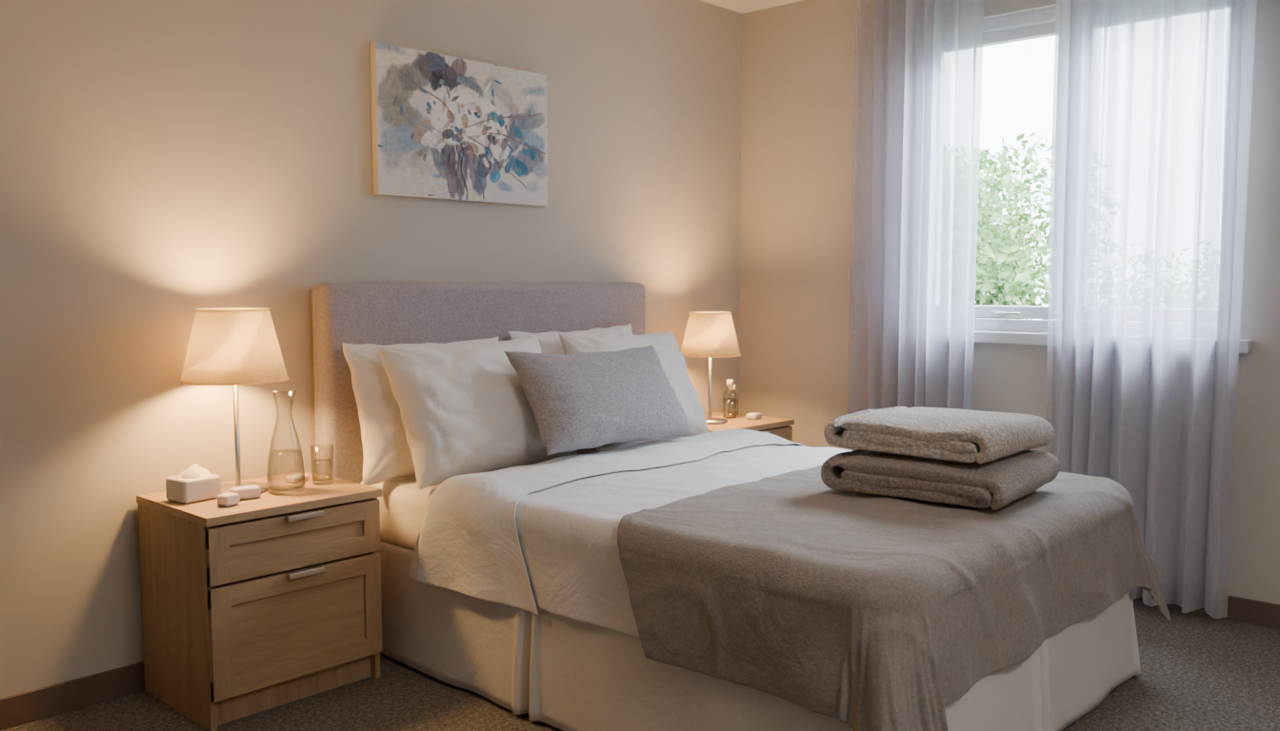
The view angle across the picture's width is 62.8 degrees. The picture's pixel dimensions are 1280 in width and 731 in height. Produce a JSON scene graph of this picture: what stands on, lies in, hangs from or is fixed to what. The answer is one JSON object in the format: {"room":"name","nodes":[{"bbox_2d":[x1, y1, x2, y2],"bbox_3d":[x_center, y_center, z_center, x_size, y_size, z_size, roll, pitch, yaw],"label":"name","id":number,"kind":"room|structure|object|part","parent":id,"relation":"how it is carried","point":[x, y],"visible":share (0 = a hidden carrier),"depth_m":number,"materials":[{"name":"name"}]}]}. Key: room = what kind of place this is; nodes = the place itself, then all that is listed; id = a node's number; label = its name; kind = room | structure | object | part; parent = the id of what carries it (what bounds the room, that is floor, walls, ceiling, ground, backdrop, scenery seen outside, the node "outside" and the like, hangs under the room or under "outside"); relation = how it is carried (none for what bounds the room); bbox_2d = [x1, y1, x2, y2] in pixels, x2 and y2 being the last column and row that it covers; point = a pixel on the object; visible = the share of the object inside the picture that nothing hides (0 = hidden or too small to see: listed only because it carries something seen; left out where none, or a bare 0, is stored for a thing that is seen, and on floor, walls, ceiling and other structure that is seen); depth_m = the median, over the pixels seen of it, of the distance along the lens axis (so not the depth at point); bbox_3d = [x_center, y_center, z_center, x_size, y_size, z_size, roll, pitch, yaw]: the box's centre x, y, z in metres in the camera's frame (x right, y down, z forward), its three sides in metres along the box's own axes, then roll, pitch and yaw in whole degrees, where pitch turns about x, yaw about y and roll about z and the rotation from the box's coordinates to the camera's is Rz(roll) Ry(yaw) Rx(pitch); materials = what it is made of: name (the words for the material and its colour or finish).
{"room":"bedroom","nodes":[
{"label":"bedroom","id":0,"kind":"room"},
{"bbox_2d":[0,0,741,699],"bbox_3d":[-1.400,-0.297,3.188,0.150,2.490,5.730,4,6,42],"label":"wall","id":1,"kind":"structure","parent":0,"point":[162,161],"depth_m":3.22,"materials":[{"name":"paint"}]},
{"bbox_2d":[0,661,144,730],"bbox_3d":[-1.340,0.906,3.228,0.012,0.085,5.430,4,6,42],"label":"baseboard","id":2,"kind":"structure","parent":1,"relation":"attached to","point":[39,704],"depth_m":2.94,"materials":[{"name":"brown wood"}]},
{"bbox_3d":[-1.340,0.906,3.228,0.012,0.085,5.430,4,6,42],"label":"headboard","id":3,"kind":"part","parent":2,"relation":"part of","materials":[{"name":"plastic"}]},
{"bbox_2d":[370,40,547,206],"bbox_3d":[-0.638,-0.860,3.838,0.032,0.510,0.780,4,6,42],"label":"painting","id":4,"kind":"object","parent":1,"relation":"attached to","point":[444,127],"visible":1,"depth_m":3.79,"materials":[{"name":"fabric"}]},
{"bbox_2d":[0,600,1279,730],"bbox_3d":[0.351,1.120,1.691,4.900,0.100,5.730,4,6,42],"label":"floor","id":5,"kind":"structure","parent":0,"point":[1200,672],"depth_m":2.99,"materials":[{"name":"carpet"}]},
{"bbox_2d":[136,471,382,730],"bbox_3d":[-1.111,0.665,3.106,0.461,0.585,0.538,4,6,42],"label":"nightstand","id":6,"kind":"object","parent":5,"relation":"on","point":[250,607],"visible":0.97,"depth_m":2.94,"materials":[{"name":"brown wood"}]},
{"bbox_2d":[165,463,220,503],"bbox_3d":[-1.270,0.330,2.979,0.100,0.101,0.115,3,5,34],"label":"tissue box","id":7,"kind":"object","parent":6,"relation":"on","point":[194,484],"visible":0.98,"depth_m":2.95,"materials":[{"name":"white plastic"}]},
{"bbox_2d":[216,492,239,506],"bbox_3d":[-1.141,0.371,2.901,0.040,0.032,0.055,2,5,22],"label":"soap bar","id":8,"kind":"object","parent":6,"relation":"on","point":[228,499],"visible":1,"depth_m":2.88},
{"bbox_2d":[179,307,288,494],"bbox_3d":[-1.188,0.102,3.080,0.300,0.540,0.300,4,6,42],"label":"table lamp","id":9,"kind":"object","parent":6,"relation":"on","point":[234,347],"visible":0.89,"depth_m":2.97,"materials":[{"name":"fabric"}]},
{"bbox_3d":[-1.188,-0.059,3.067,0.296,0.205,0.296,4,6,42],"label":"lamp shade","id":10,"kind":"part","parent":9,"relation":"part of","materials":[{"name":"fabric"}]},
{"bbox_3d":[-1.188,0.185,3.087,0.015,0.346,0.015,4,6,42],"label":"stem","id":11,"kind":"part","parent":9,"relation":"part of","materials":[{"name":"metal"}]},
{"bbox_2d":[229,484,260,499],"bbox_3d":[-1.127,0.363,2.990,0.080,0.034,0.045,-3,6,-37],"label":"soap bar","id":12,"kind":"object","parent":6,"relation":"on","point":[253,491],"visible":0.75,"depth_m":2.98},
{"bbox_2d":[266,389,305,494],"bbox_3d":[-1.043,0.222,3.078,0.107,0.300,0.107,4,6,42],"label":"carafe","id":13,"kind":"object","parent":6,"relation":"on","point":[295,390],"visible":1,"depth_m":3.07,"materials":[{"name":"clear glass"}]},
{"bbox_3d":[-0.963,0.543,2.959,0.018,0.055,0.524,4,6,42],"label":"drawer rail","id":14,"kind":"part","parent":6,"relation":"part of","materials":[{"name":"brown wood"}]},
{"bbox_3d":[-0.963,0.855,2.984,0.018,0.055,0.524,4,6,42],"label":"drawer rail","id":15,"kind":"part","parent":6,"relation":"part of","materials":[{"name":"brown wood"}]},
{"bbox_3d":[-0.963,0.443,2.951,0.018,0.055,0.524,4,6,42],"label":"drawer rail","id":16,"kind":"part","parent":6,"relation":"part of","materials":[{"name":"brown wood"}]},
{"bbox_3d":[-0.963,0.606,2.964,0.018,0.055,0.524,4,6,42],"label":"drawer rail","id":17,"kind":"part","parent":6,"relation":"part of","materials":[{"name":"brown wood"}]},
{"bbox_3d":[-0.966,0.493,2.958,0.008,0.049,0.418,4,6,42],"label":"drawer panel","id":18,"kind":"part","parent":6,"relation":"part of","materials":[{"name":"brown wood"}]},
{"bbox_3d":[-0.966,0.730,2.977,0.008,0.199,0.418,4,6,42],"label":"drawer panel","id":19,"kind":"part","parent":6,"relation":"part of","materials":[{"name":"brown wood"}]},
{"bbox_2d":[286,473,309,483],"bbox_3d":[-1.060,0.350,3.247,0.040,0.020,0.060,3,5,32],"label":"soap bar","id":20,"kind":"object","parent":6,"relation":"on","point":[297,478],"visible":1,"depth_m":3.23,"materials":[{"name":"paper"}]},
{"bbox_3d":[-0.943,0.418,2.945,0.018,0.007,0.110,4,6,42],"label":"drawer handle","id":21,"kind":"part","parent":6,"relation":"part of","materials":[{"name":"metal"}]},
{"bbox_3d":[-0.943,0.581,2.957,0.018,0.007,0.110,4,6,42],"label":"drawer handle","id":22,"kind":"part","parent":6,"relation":"part of","materials":[{"name":"metal"}]},
{"bbox_2d":[310,445,333,484],"bbox_3d":[-0.974,0.303,3.212,0.068,0.117,0.068,4,6,42],"label":"water glass","id":23,"kind":"object","parent":6,"relation":"on","point":[332,446],"visible":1,"depth_m":3.20,"materials":[{"name":"clear glass"}]},
{"bbox_2d":[311,282,1140,730],"bbox_3d":[0.238,0.334,3.314,2.150,1.188,1.575,4,6,42],"label":"bed","id":24,"kind":"object","parent":5,"relation":"on","point":[569,675],"visible":0.36,"depth_m":3.04,"materials":[{"name":"fabric"}]},
{"bbox_2d":[342,336,499,485],"bbox_3d":[-0.688,0.137,3.539,0.212,0.449,0.644,4,6,42],"label":"pillow","id":25,"kind":"object","parent":24,"relation":"on","point":[387,452],"visible":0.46,"depth_m":3.33,"materials":[{"name":"fabric"}]},
{"bbox_2d":[376,336,577,490],"bbox_3d":[-0.520,0.136,3.482,0.308,0.440,0.669,4,6,42],"label":"pillow","id":26,"kind":"object","parent":24,"relation":"on","point":[465,409],"visible":0.77,"depth_m":3.33,"materials":[{"name":"fabric"}]},
{"bbox_3d":[-0.522,0.276,3.988,0.101,1.180,1.545,4,6,42],"label":"headboard","id":27,"kind":"part","parent":24,"relation":"part of","materials":[{"name":"fabric"}]},
{"bbox_3d":[0.275,0.487,3.324,1.980,0.215,1.440,4,6,42],"label":"mattress","id":28,"kind":"part","parent":24,"relation":"part of","materials":[{"name":"fabric"}]},
{"bbox_2d":[508,323,632,354],"bbox_3d":[-0.211,0.080,4.051,0.217,0.466,0.674,4,6,42],"label":"pillow","id":29,"kind":"object","parent":24,"relation":"on","point":[550,342],"visible":0.2,"depth_m":3.93,"materials":[{"name":"fabric"}]},
{"bbox_2d":[409,428,852,639],"bbox_3d":[0.187,0.460,3.429,1.030,0.323,1.581,4,6,40],"label":"duvet","id":30,"kind":"object","parent":24,"relation":"on","point":[543,535],"visible":0.86,"depth_m":2.99,"materials":[{"name":"fabric"}]},
{"bbox_2d":[504,344,694,455],"bbox_3d":[-0.117,0.104,3.625,0.256,0.332,0.726,4,6,42],"label":"throw cushion","id":31,"kind":"object","parent":30,"relation":"on","point":[578,400],"visible":1,"depth_m":3.50,"materials":[{"name":"fabric"}]},
{"bbox_2d":[558,331,709,452],"bbox_3d":[0.000,0.087,4.037,0.298,0.446,0.675,4,6,42],"label":"pillow","id":32,"kind":"object","parent":24,"relation":"on","point":[672,361],"visible":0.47,"depth_m":4.07,"materials":[{"name":"fabric"}]},
{"bbox_2d":[617,464,1170,730],"bbox_3d":[0.728,0.586,2.912,0.942,0.458,1.690,4,6,42],"label":"throw blanket","id":33,"kind":"object","parent":24,"relation":"on","point":[864,611],"visible":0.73,"depth_m":2.42,"materials":[{"name":"fabric"}]},
{"bbox_2d":[820,449,1059,510],"bbox_3d":[0.860,0.293,2.994,0.545,0.108,0.473,4,6,38],"label":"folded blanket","id":34,"kind":"object","parent":33,"relation":"on","point":[996,484],"visible":0.88,"depth_m":2.82,"materials":[{"name":"beige fabric"}]},
{"bbox_2d":[823,406,1054,463],"bbox_3d":[0.862,0.183,3.013,0.517,0.101,0.453,4,6,42],"label":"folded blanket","id":35,"kind":"object","parent":34,"relation":"on","point":[948,434],"visible":1,"depth_m":2.87,"materials":[{"name":"beige fabric"}]},
{"bbox_2d":[704,411,794,441],"bbox_3d":[0.356,0.538,4.702,0.461,0.585,0.538,4,6,42],"label":"nightstand","id":36,"kind":"object","parent":5,"relation":"on","point":[778,427],"visible":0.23,"depth_m":4.67,"materials":[{"name":"brown wood"}]},
{"bbox_2d":[680,311,740,424],"bbox_3d":[0.309,0.008,4.615,0.270,0.486,0.270,4,6,42],"label":"table lamp","id":37,"kind":"object","parent":36,"relation":"on","point":[708,334],"visible":0.93,"depth_m":4.51,"materials":[{"name":"fabric"}]},
{"bbox_3d":[0.309,0.080,4.621,0.015,0.313,0.015,4,6,42],"label":"stem","id":38,"kind":"part","parent":37,"relation":"part of","materials":[{"name":"metal"}]},
{"bbox_3d":[0.309,-0.138,4.603,0.266,0.185,0.266,4,6,42],"label":"lamp shade","id":39,"kind":"part","parent":37,"relation":"part of","materials":[{"name":"fabric"}]},
{"bbox_2d":[722,380,737,400],"bbox_3d":[0.409,0.152,4.766,0.062,0.174,0.062,4,6,42],"label":"water bottle","id":40,"kind":"object","parent":36,"relation":"on","point":[730,383],"visible":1,"depth_m":4.75,"materials":[{"name":"clear glass"}]},
{"bbox_2d":[727,384,739,405],"bbox_3d":[0.433,0.160,4.867,0.050,0.142,0.050,4,6,42],"label":"water bottle","id":41,"kind":"object","parent":36,"relation":"on","point":[734,386],"visible":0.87,"depth_m":4.85,"materials":[{"name":"clear glass"}]},
{"bbox_2d":[746,412,761,419],"bbox_3d":[0.516,0.229,4.741,0.050,0.025,0.070,3,5,32],"label":"soap bar","id":42,"kind":"object","parent":36,"relation":"on","point":[750,416],"visible":1,"depth_m":4.72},
{"bbox_3d":[0.505,0.317,4.548,0.018,0.055,0.524,4,6,42],"label":"drawer rail","id":43,"kind":"part","parent":36,"relation":"part of","materials":[{"name":"brown wood"}]},
{"bbox_2d":[700,0,802,13],"bbox_3d":[0.351,-1.462,1.487,4.900,0.100,5.730,4,6,42],"label":"ceiling","id":44,"kind":"structure","parent":0,"point":[738,6],"depth_m":4.87,"materials":[{"name":"paint"}]},
{"bbox_3d":[1.485,-1.591,3.979,1.800,0.034,0.040,4,6,42],"label":"rail","id":45,"kind":"object","parent":44,"relation":"attached to","visible":0},
{"bbox_2d":[847,0,984,450],"bbox_3d":[1.134,-0.392,4.394,0.589,2.419,0.126,4,6,42],"label":"sheer curtain","id":46,"kind":"object","parent":45,"relation":"hanging from","point":[917,64],"visible":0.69,"depth_m":4.35,"materials":[{"name":"white fabric"}]},
{"bbox_2d":[1045,0,1257,619],"bbox_3d":[1.810,-0.344,3.787,0.669,2.419,0.119,4,6,42],"label":"sheer curtain","id":47,"kind":"object","parent":45,"relation":"hanging from","point":[1151,110],"visible":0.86,"depth_m":3.75,"materials":[{"name":"white fabric"}]},
{"bbox_2d":[739,0,1279,604],"bbox_3d":[2.236,-0.333,3.639,4.600,2.490,0.150,4,6,42],"label":"wall","id":48,"kind":"structure","parent":0,"point":[796,106],"depth_m":4.77,"materials":[{"name":"paint"}]},
{"bbox_2d":[973,6,1252,354],"bbox_3d":[1.657,-0.736,4.072,1.340,1.315,0.150,4,6,42],"label":"window","id":49,"kind":"structure","parent":48,"relation":"in","point":[1038,23],"depth_m":4.20,"materials":[{"name":"metal"}]},
{"bbox_2d":[993,312,1020,316],"bbox_3d":[1.488,-0.209,4.247,0.110,0.012,0.018,4,6,42],"label":"lever","id":50,"kind":"object","parent":49,"relation":"attached to","point":[994,313],"visible":1,"depth_m":4.24,"materials":[{"name":"metal"}]},
{"bbox_3d":[1.684,-0.152,4.148,1.260,0.050,0.070,4,6,42],"label":"frame bottom","id":51,"kind":"part","parent":49,"relation":"part of","materials":[{"name":"white plastic"}]},
{"bbox_3d":[1.462,-0.223,4.344,0.560,0.050,0.043,4,6,42],"label":"sash bottom","id":52,"kind":"part","parent":49,"relation":"part of","materials":[{"name":"white plastic"}]},
{"bbox_3d":[1.462,-1.332,4.257,0.560,0.045,0.043,4,6,42],"label":"sash","id":53,"kind":"part","parent":49,"relation":"part of","materials":[{"name":"white plastic"}]},
{"bbox_3d":[1.684,-1.369,4.051,1.260,0.050,0.070,4,6,42],"label":"frame","id":54,"kind":"part","parent":49,"relation":"part of","materials":[{"name":"white plastic"}]},
{"bbox_2d":[1132,596,1279,629],"bbox_3d":[2.186,0.871,3.671,4.588,0.085,0.012,4,6,42],"label":"baseboard","id":55,"kind":"structure","parent":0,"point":[1240,610],"depth_m":3.69,"materials":[{"name":"brown wood"}]},
{"label":"outside","id":56,"kind":"structure","parent":0,"visible":0},
{"bbox_3d":[9.330,0.677,14.900,40.000,0.100,25.570,4,6,42],"label":"lawn","id":57,"kind":"structure","parent":56,"visible":0},
{"bbox_2d":[975,132,1051,319],"bbox_3d":[2.892,-0.604,9.539,3.612,3.299,3.202,4,6,42],"label":"tree","id":58,"kind":"object","parent":57,"relation":"on","point":[1003,270],"visible":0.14,"depth_m":8.27,"materials":[{"name":"green plant"}]}
]}

